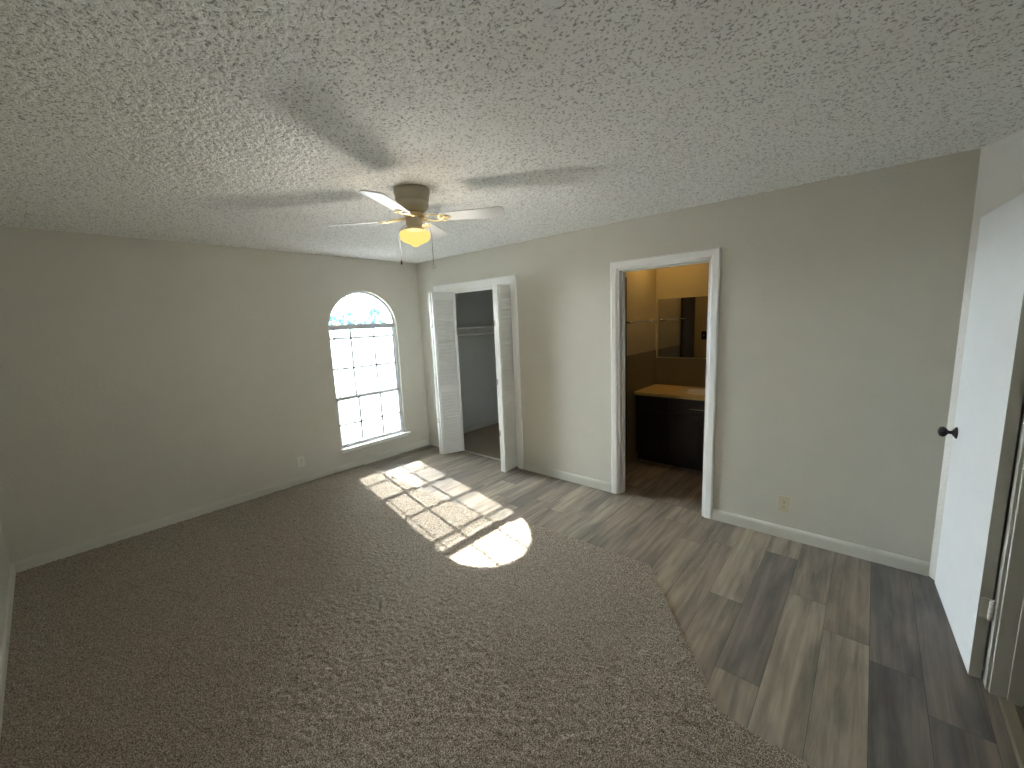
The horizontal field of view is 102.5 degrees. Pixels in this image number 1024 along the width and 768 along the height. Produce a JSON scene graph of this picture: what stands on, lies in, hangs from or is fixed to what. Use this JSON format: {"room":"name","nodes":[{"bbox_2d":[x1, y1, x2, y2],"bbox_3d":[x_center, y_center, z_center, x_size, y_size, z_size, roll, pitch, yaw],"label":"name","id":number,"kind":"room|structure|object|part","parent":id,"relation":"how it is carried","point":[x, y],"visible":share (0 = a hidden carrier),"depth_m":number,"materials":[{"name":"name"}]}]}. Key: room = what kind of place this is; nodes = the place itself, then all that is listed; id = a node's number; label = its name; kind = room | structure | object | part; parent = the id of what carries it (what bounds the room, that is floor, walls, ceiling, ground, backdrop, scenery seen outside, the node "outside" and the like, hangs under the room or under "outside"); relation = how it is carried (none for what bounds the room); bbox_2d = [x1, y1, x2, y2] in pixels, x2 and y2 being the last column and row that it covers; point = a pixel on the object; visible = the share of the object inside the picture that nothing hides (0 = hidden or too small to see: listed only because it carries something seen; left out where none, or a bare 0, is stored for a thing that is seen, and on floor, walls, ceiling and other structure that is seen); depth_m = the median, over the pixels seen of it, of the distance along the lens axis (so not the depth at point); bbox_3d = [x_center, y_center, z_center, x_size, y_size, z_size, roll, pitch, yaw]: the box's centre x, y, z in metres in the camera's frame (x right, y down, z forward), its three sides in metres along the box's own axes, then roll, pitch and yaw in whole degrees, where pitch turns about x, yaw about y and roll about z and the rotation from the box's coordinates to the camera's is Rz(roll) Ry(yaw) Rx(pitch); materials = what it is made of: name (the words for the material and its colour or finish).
{"room":"empty bedroom","nodes":[
{"label":"empty bedroom","id":0,"kind":"room"},
{"bbox_2d":[0,522,10,647],"bbox_3d":[-1.787,0.348,1.097,5.245,2.416,0.120,5,12,41],"label":"wall","id":1,"kind":"structure","parent":0,"point":[5,563],"depth_m":2.57,"materials":[{"name":"beige paint"}]},
{"bbox_2d":[0,564,15,740],"bbox_3d":[-1.654,1.472,1.286,4.917,0.086,0.013,5,12,41],"label":"baseboard","id":2,"kind":"structure","parent":1,"relation":"attached to","point":[5,640],"depth_m":2.19,"materials":[{"name":"paint"}]},
{"bbox_2d":[0,226,428,562],"bbox_3d":[-1.800,-0.238,4.879,0.205,2.416,5.880,5,12,41],"label":"wall","id":3,"kind":"structure","parent":0,"point":[142,381],"depth_m":3.43,"materials":[{"name":"beige paint"}]},
{"bbox_2d":[11,438,429,572],"bbox_3d":[-2.322,1.042,4.244,0.013,0.086,3.647,5,12,41],"label":"baseboard","id":4,"kind":"structure","parent":3,"relation":"attached to","point":[35,561],"depth_m":3.65,"materials":[{"name":"paint"}]},
{"bbox_2d":[297,455,304,466],"bbox_3d":[-2.223,0.817,4.338,0.008,0.114,0.070,5,12,41],"label":"wall outlet","id":5,"kind":"object","parent":3,"relation":"attached to","point":[301,461],"visible":1,"depth_m":4.33,"materials":[{"name":"plastic"}]},
{"bbox_2d":[328,291,410,453],"bbox_3d":[-1.733,-0.176,4.916,0.235,1.823,0.925,5,12,41],"label":"window","id":6,"kind":"structure","parent":3,"relation":"in","point":[365,365],"depth_m":4.93,"materials":[{"name":"glass"}]},
{"bbox_3d":[-1.745,-0.258,4.888,0.017,0.792,0.824,5,12,41],"label":"sash","id":7,"kind":"part","parent":6,"relation":"part of","materials":[{"name":"white plastic"}]},
{"bbox_3d":[-1.704,0.380,4.975,0.017,0.582,0.824,5,12,41],"label":"sash","id":8,"kind":"part","parent":6,"relation":"part of","materials":[{"name":"white plastic"}]},
{"bbox_3d":[-1.696,0.697,5.052,0.235,0.054,0.925,5,12,41],"label":"sill","id":9,"kind":"part","parent":6,"relation":"part of","materials":[{"name":"white paint"}]},
{"bbox_2d":[455,290,498,427],"bbox_3d":[0.465,-0.426,5.464,2.420,2.416,1.990,5,12,41],"label":"wall","id":10,"kind":"structure","parent":0,"point":[477,356],"depth_m":6.18,"materials":[{"name":"paint"}]},
{"bbox_2d":[457,326,493,333],"bbox_3d":[-0.376,-0.808,6.066,0.305,0.087,1.870,5,12,41],"label":"closet shelf","id":11,"kind":"object","parent":10,"relation":"attached to","point":[462,330],"visible":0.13,"depth_m":5.96,"materials":[{"name":"white paint"}]},
{"bbox_2d":[457,332,493,336],"bbox_3d":[-0.276,-0.746,5.991,0.032,0.032,1.884,5,12,41],"label":"closet rod","id":12,"kind":"object","parent":10,"relation":"attached to","point":[482,333],"visible":0.32,"depth_m":5.70,"materials":[{"name":"white paint"}]},
{"bbox_2d":[463,417,498,432],"bbox_3d":[-0.424,0.629,6.386,0.013,0.086,1.890,5,12,41],"label":"baseboard","id":13,"kind":"structure","parent":10,"relation":"attached to","point":[496,420],"depth_m":6.31,"materials":[{"name":"paint"}]},
{"bbox_2d":[0,0,1023,262],"bbox_3d":[-0.563,-1.109,2.283,4.934,0.003,3.664,5,12,41],"label":"ceiling","id":14,"kind":"structure","parent":0,"point":[254,124],"depth_m":1.50,"materials":[{"name":"white paint"}]},
{"bbox_2d":[325,184,504,268],"bbox_3d":[-0.571,-0.903,2.411,0.820,0.450,0.820,-9,11,-36],"label":"ceiling fan","id":15,"kind":"object","parent":14,"relation":"attached to","point":[411,201],"visible":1,"depth_m":2.34,"materials":[{"name":"white metal"}]},
{"bbox_3d":[-0.913,-0.958,2.450,0.385,0.032,0.126,-1,9,8],"label":"blade","id":16,"kind":"part","parent":15,"relation":"part of","materials":[{"name":"white wood"}]},
{"bbox_3d":[-0.621,-0.911,2.066,0.126,0.032,0.385,-1,9,8],"label":"blade","id":17,"kind":"part","parent":15,"relation":"part of","materials":[{"name":"white wood"}]},
{"bbox_3d":[-0.700,-0.959,2.420,0.175,0.032,0.089,-1,9,8],"label":"blade arm","id":18,"kind":"part","parent":15,"relation":"part of","materials":[{"name":"gold metal"}]},
{"bbox_3d":[-0.592,-0.942,2.277,0.089,0.032,0.175,-1,9,8],"label":"blade arm","id":19,"kind":"part","parent":15,"relation":"part of","materials":[{"name":"gold metal"}]},
{"bbox_3d":[-0.569,-0.857,2.418,0.178,0.101,0.178,5,12,41],"label":"light globe","id":20,"kind":"part","parent":15,"relation":"part of"},
{"bbox_3d":[-0.556,-0.982,2.526,0.089,0.032,0.175,-1,9,8],"label":"blade arm","id":21,"kind":"part","parent":15,"relation":"part of","materials":[{"name":"gold metal"}]},
{"bbox_3d":[-0.448,-0.964,2.383,0.175,0.032,0.089,-1,9,8],"label":"blade arm","id":22,"kind":"part","parent":15,"relation":"part of","materials":[{"name":"gold metal"}]},
{"bbox_3d":[-0.526,-1.019,2.736,0.126,0.032,0.385,-1,9,8],"label":"blade","id":23,"kind":"part","parent":15,"relation":"part of","materials":[{"name":"white wood"}]},
{"bbox_3d":[-0.235,-0.972,2.352,0.385,0.032,0.126,-1,9,8],"label":"blade","id":24,"kind":"part","parent":15,"relation":"part of","materials":[{"name":"white wood"}]},
{"bbox_2d":[625,459,702,511],"bbox_3d":[1.995,0.947,3.946,1.899,0.001,1.428,5,12,41],"label":"floor","id":25,"kind":"structure","parent":0,"point":[686,492],"depth_m":3.99,"materials":[{"name":"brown wood"}]},
{"bbox_2d":[636,395,704,470],"bbox_3d":[2.105,0.501,4.319,1.464,0.757,0.587,5,12,41],"label":"vanity cabinet","id":26,"kind":"object","parent":25,"relation":"on","point":[670,431],"visible":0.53,"depth_m":4.35,"materials":[{"name":"brown wood"}]},
{"bbox_3d":[1.518,0.533,4.482,0.260,0.385,0.006,5,12,41],"label":"raised panel","id":27,"kind":"part","parent":26,"relation":"part of","materials":[{"name":"black wood"}]},
{"bbox_3d":[1.512,0.212,4.441,0.350,0.142,0.018,5,12,41],"label":"drawer","id":28,"kind":"part","parent":26,"relation":"part of","materials":[{"name":"black wood"}]},
{"bbox_3d":[1.525,0.531,4.490,0.350,0.475,0.018,5,12,41],"label":"door","id":29,"kind":"part","parent":26,"relation":"part of","materials":[{"name":"black wood"}]},
{"bbox_2d":[634,384,704,400],"bbox_3d":[2.102,0.111,4.251,1.494,0.034,0.583,5,12,41],"label":"countertop","id":30,"kind":"structure","parent":26,"relation":"on","point":[657,390],"depth_m":4.44,"materials":[{"name":"beige laminate"}]},
{"bbox_2d":[684,388,704,394],"bbox_3d":[2.039,0.146,4.311,0.448,0.143,0.347,5,12,41],"label":"sink basin","id":31,"kind":"object","parent":30,"relation":"in","point":[698,391],"visible":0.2,"depth_m":4.46,"materials":[{"name":"white ceramic"}]},
{"bbox_3d":[1.790,0.557,4.247,0.260,0.385,0.006,5,12,41],"label":"raised panel","id":32,"kind":"part","parent":26,"relation":"part of","materials":[{"name":"black wood"}]},
{"bbox_3d":[1.797,0.556,4.255,0.350,0.475,0.018,5,12,41],"label":"door","id":33,"kind":"part","parent":26,"relation":"part of","materials":[{"name":"black wood"}]},
{"bbox_3d":[1.783,0.237,4.206,0.350,0.142,0.018,5,12,41],"label":"drawer","id":34,"kind":"part","parent":26,"relation":"part of","materials":[{"name":"black wood"}]},
{"bbox_2d":[627,350,705,464],"bbox_3d":[1.953,0.347,3.896,1.780,1.205,1.386,5,12,41],"label":"wall","id":35,"kind":"structure","parent":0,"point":[644,370],"depth_m":4.64,"materials":[{"name":"beige paint"}]},
{"bbox_2d":[625,263,708,358],"bbox_3d":[2.124,-0.274,4.027,1.980,2.416,1.990,5,12,41],"label":"wall","id":36,"kind":"structure","parent":0,"point":[645,288],"depth_m":4.57,"materials":[{"name":"paint"}]},
{"bbox_2d":[625,277,626,467],"bbox_3d":[1.029,-0.055,4.114,0.032,1.990,0.480,5,12,41],"label":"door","id":37,"kind":"structure","parent":36,"relation":"in","point":[625,277],"depth_m":4.26,"materials":[{"name":"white wood"}]},
{"bbox_2d":[627,319,656,323],"bbox_3d":[1.397,-0.675,4.451,0.074,0.048,0.698,5,12,41],"label":"towel bar","id":38,"kind":"object","parent":36,"relation":"attached to","point":[649,320],"visible":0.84,"depth_m":4.38,"materials":[{"name":"silver metal"}]},
{"bbox_2d":[658,296,707,357],"bbox_3d":[2.227,-0.607,4.389,1.350,0.672,0.009,5,12,41],"label":"wall mirror","id":39,"kind":"object","parent":36,"relation":"attached to","point":[682,322],"visible":0.45,"depth_m":4.64,"materials":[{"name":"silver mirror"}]},
{"bbox_2d":[366,445,1023,767],"bbox_3d":[0.666,1.206,2.978,6.605,0.098,5.880,5,12,41],"label":"floor","id":40,"kind":"structure","parent":0,"point":[422,448],"depth_m":2.16,"materials":[{"name":"grey wood"}]},
{"bbox_2d":[464,423,500,458],"bbox_3d":[0.439,0.751,5.622,2.301,0.009,1.924,5,12,41],"label":"carpet","id":41,"kind":"object","parent":40,"relation":"on","point":[485,440],"visible":0.21,"depth_m":5.62,"materials":[{"name":"beige carpet"}]},
{"bbox_2d":[366,465,814,766],"bbox_3d":[0.064,1.146,3.173,0.683,0.008,4.986,-9,11,-38],"label":"trim","id":42,"kind":"structure","parent":40,"relation":"on","point":[730,718],"depth_m":1.97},
{"bbox_2d":[416,148,980,575],"bbox_3d":[0.768,-0.185,3.826,5.050,2.416,0.110,5,12,41],"label":"wall","id":43,"kind":"structure","parent":0,"point":[841,298],"depth_m":2.73,"materials":[{"name":"beige paint"}]},
{"bbox_2d":[429,438,438,446],"bbox_3d":[-1.007,0.791,5.501,0.320,0.086,0.013,5,12,41],"label":"baseboard","id":44,"kind":"structure","parent":43,"relation":"attached to","point":[433,442],"depth_m":5.53,"materials":[{"name":"paint"}]},
{"bbox_2d":[428,292,464,454],"bbox_3d":[-0.823,-0.117,5.038,0.239,1.965,0.297,5,12,41],"label":"door","id":45,"kind":"structure","parent":43,"relation":"in","point":[442,305],"depth_m":4.99,"materials":[{"name":"white paint"}]},
{"bbox_3d":[-0.869,-0.122,5.086,0.028,1.965,0.288,2,10,25],"label":"panel","id":46,"kind":"part","parent":45,"relation":"part of","materials":[{"name":"white paint"}]},
{"bbox_2d":[454,287,491,293],"bbox_3d":[-0.427,-1.070,4.699,1.155,0.022,0.034,5,12,41],"label":"trim","id":47,"kind":"structure","parent":43,"relation":"attached to","point":[489,288],"depth_m":4.70,"materials":[{"name":"white paint"}]},
{"bbox_2d":[433,275,523,468],"bbox_3d":[-0.386,-0.145,4.844,1.345,2.083,0.130,5,12,41],"label":"trim","id":48,"kind":"structure","parent":43,"relation":"attached to","point":[511,280],"depth_m":4.42,"materials":[{"name":"white paint"}]},
{"bbox_2d":[464,450,500,460],"bbox_3d":[-0.332,0.874,5.014,1.195,0.006,0.035,5,12,41],"label":"trim","id":49,"kind":"structure","parent":43,"relation":"attached to","point":[464,450],"depth_m":5.03,"materials":[{"name":"metal"}]},
{"bbox_2d":[492,284,517,471],"bbox_3d":[-0.056,-0.046,4.373,0.078,1.965,0.302,3,10,31],"label":"door","id":50,"kind":"structure","parent":43,"relation":"in","point":[502,322],"depth_m":4.32,"materials":[{"name":"white paint"}]},
{"bbox_3d":[-0.073,-0.049,4.394,0.028,1.965,0.284,3,10,31],"label":"panel","id":51,"kind":"part","parent":50,"relation":"part of","materials":[{"name":"white paint"}]},
{"bbox_2d":[523,462,611,492],"bbox_3d":[0.529,0.932,4.170,1.065,0.086,0.013,5,12,41],"label":"baseboard","id":52,"kind":"structure","parent":43,"relation":"attached to","point":[601,485],"depth_m":4.12,"materials":[{"name":"paint"}]},
{"bbox_2d":[610,247,720,518],"bbox_3d":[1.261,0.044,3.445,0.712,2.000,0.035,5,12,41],"label":"door frame","id":53,"kind":"structure","parent":43,"relation":"attached to","point":[623,272],"depth_m":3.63,"materials":[{"name":"white paint"}]},
{"bbox_2d":[778,495,790,511],"bbox_3d":[1.932,0.850,2.918,0.070,0.114,0.008,5,12,41],"label":"wall outlet","id":54,"kind":"object","parent":43,"relation":"attached to","point":[784,501],"visible":1,"depth_m":2.92,"materials":[{"name":"beige plastic"}]},
{"bbox_2d":[711,508,928,575],"bbox_3d":[2.040,1.070,2.861,1.214,0.086,0.013,5,12,41],"label":"baseboard","id":55,"kind":"structure","parent":43,"relation":"attached to","point":[901,562],"depth_m":2.77,"materials":[{"name":"paint"}]},
{"bbox_2d":[929,129,1023,670],"bbox_3d":[1.312,0.260,0.809,0.248,2.416,3.780,5,12,41],"label":"wall","id":56,"kind":"structure","parent":0,"point":[1000,180],"depth_m":2.10,"materials":[{"name":"paint"}]},
{"bbox_2d":[935,192,1023,678],"bbox_3d":[2.166,0.214,1.941,0.117,2.023,0.786,4,11,37],"label":"door","id":57,"kind":"structure","parent":56,"relation":"in","point":[984,433],"depth_m":1.81,"materials":[{"name":"white paint"}]},
{"bbox_3d":[2.350,0.260,2.221,0.072,0.064,0.064,4,11,37],"label":"knob","id":58,"kind":"part","parent":57,"relation":"part of","materials":[{"name":"black metal"}]},
{"bbox_2d":[982,407,1023,706],"bbox_3d":[1.753,0.304,1.238,0.146,2.120,0.902,5,12,41],"label":"trim","id":59,"kind":"structure","parent":56,"relation":"attached to","point":[1003,673],"depth_m":1.65,"materials":[{"name":"beige paint"}]},
{"bbox_2d":[997,696,1023,767],"bbox_3d":[1.785,1.346,1.411,0.050,0.006,0.782,5,12,41],"label":"floor","id":60,"kind":"structure","parent":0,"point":[1013,721],"depth_m":1.57,"materials":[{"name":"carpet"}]},
{"label":"floor","id":61,"kind":"structure","parent":0,"visible":0},
{"bbox_2d":[0,465,815,767],"bbox_3d":[-0.760,1.308,2.312,4.934,0.009,2.756,5,12,41],"label":"carpet","id":62,"kind":"object","parent":61,"relation":"on","point":[361,616],"visible":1,"depth_m":2.07,"materials":[{"name":"beige carpet"}]},
{"label":"outside","id":63,"kind":"structure","parent":0,"visible":0},
{"bbox_3d":[-47.907,-6.062,65.867,149.785,0.200,270.000,5,12,41],"label":"ground","id":64,"kind":"structure","parent":63,"visible":0},
{"bbox_2d":[329,313,344,324],"bbox_3d":[-21.487,-6.795,50.404,2.047,3.867,2.009,5,12,41],"label":"tree","id":65,"kind":"object","parent":64,"relation":"on","point":[335,317],"visible":0.31,"depth_m":49.97,"materials":[{"name":"green plant"}]},
{"bbox_2d":[341,311,356,324],"bbox_3d":[-22.325,-7.812,55.797,2.447,4.292,2.333,5,12,41],"label":"tree","id":66,"kind":"object","parent":64,"relation":"on","point":[349,313],"visible":0.3,"depth_m":55.41,"materials":[{"name":"green plant"}]},
{"bbox_2d":[355,314,367,323],"bbox_3d":[-22.782,-8.622,62.575,2.238,3.854,2.489,5,12,41],"label":"tree","id":67,"kind":"object","parent":64,"relation":"on","point":[365,315],"visible":0.23,"depth_m":62.21,"materials":[{"name":"green plant"}]},
{"bbox_2d":[362,306,384,323],"bbox_3d":[-18.481,-8.096,55.264,2.597,4.689,2.717,5,12,41],"label":"tree","id":68,"kind":"object","parent":64,"relation":"on","point":[373,312],"visible":0.56,"depth_m":54.60,"materials":[{"name":"green plant"}]}
]}

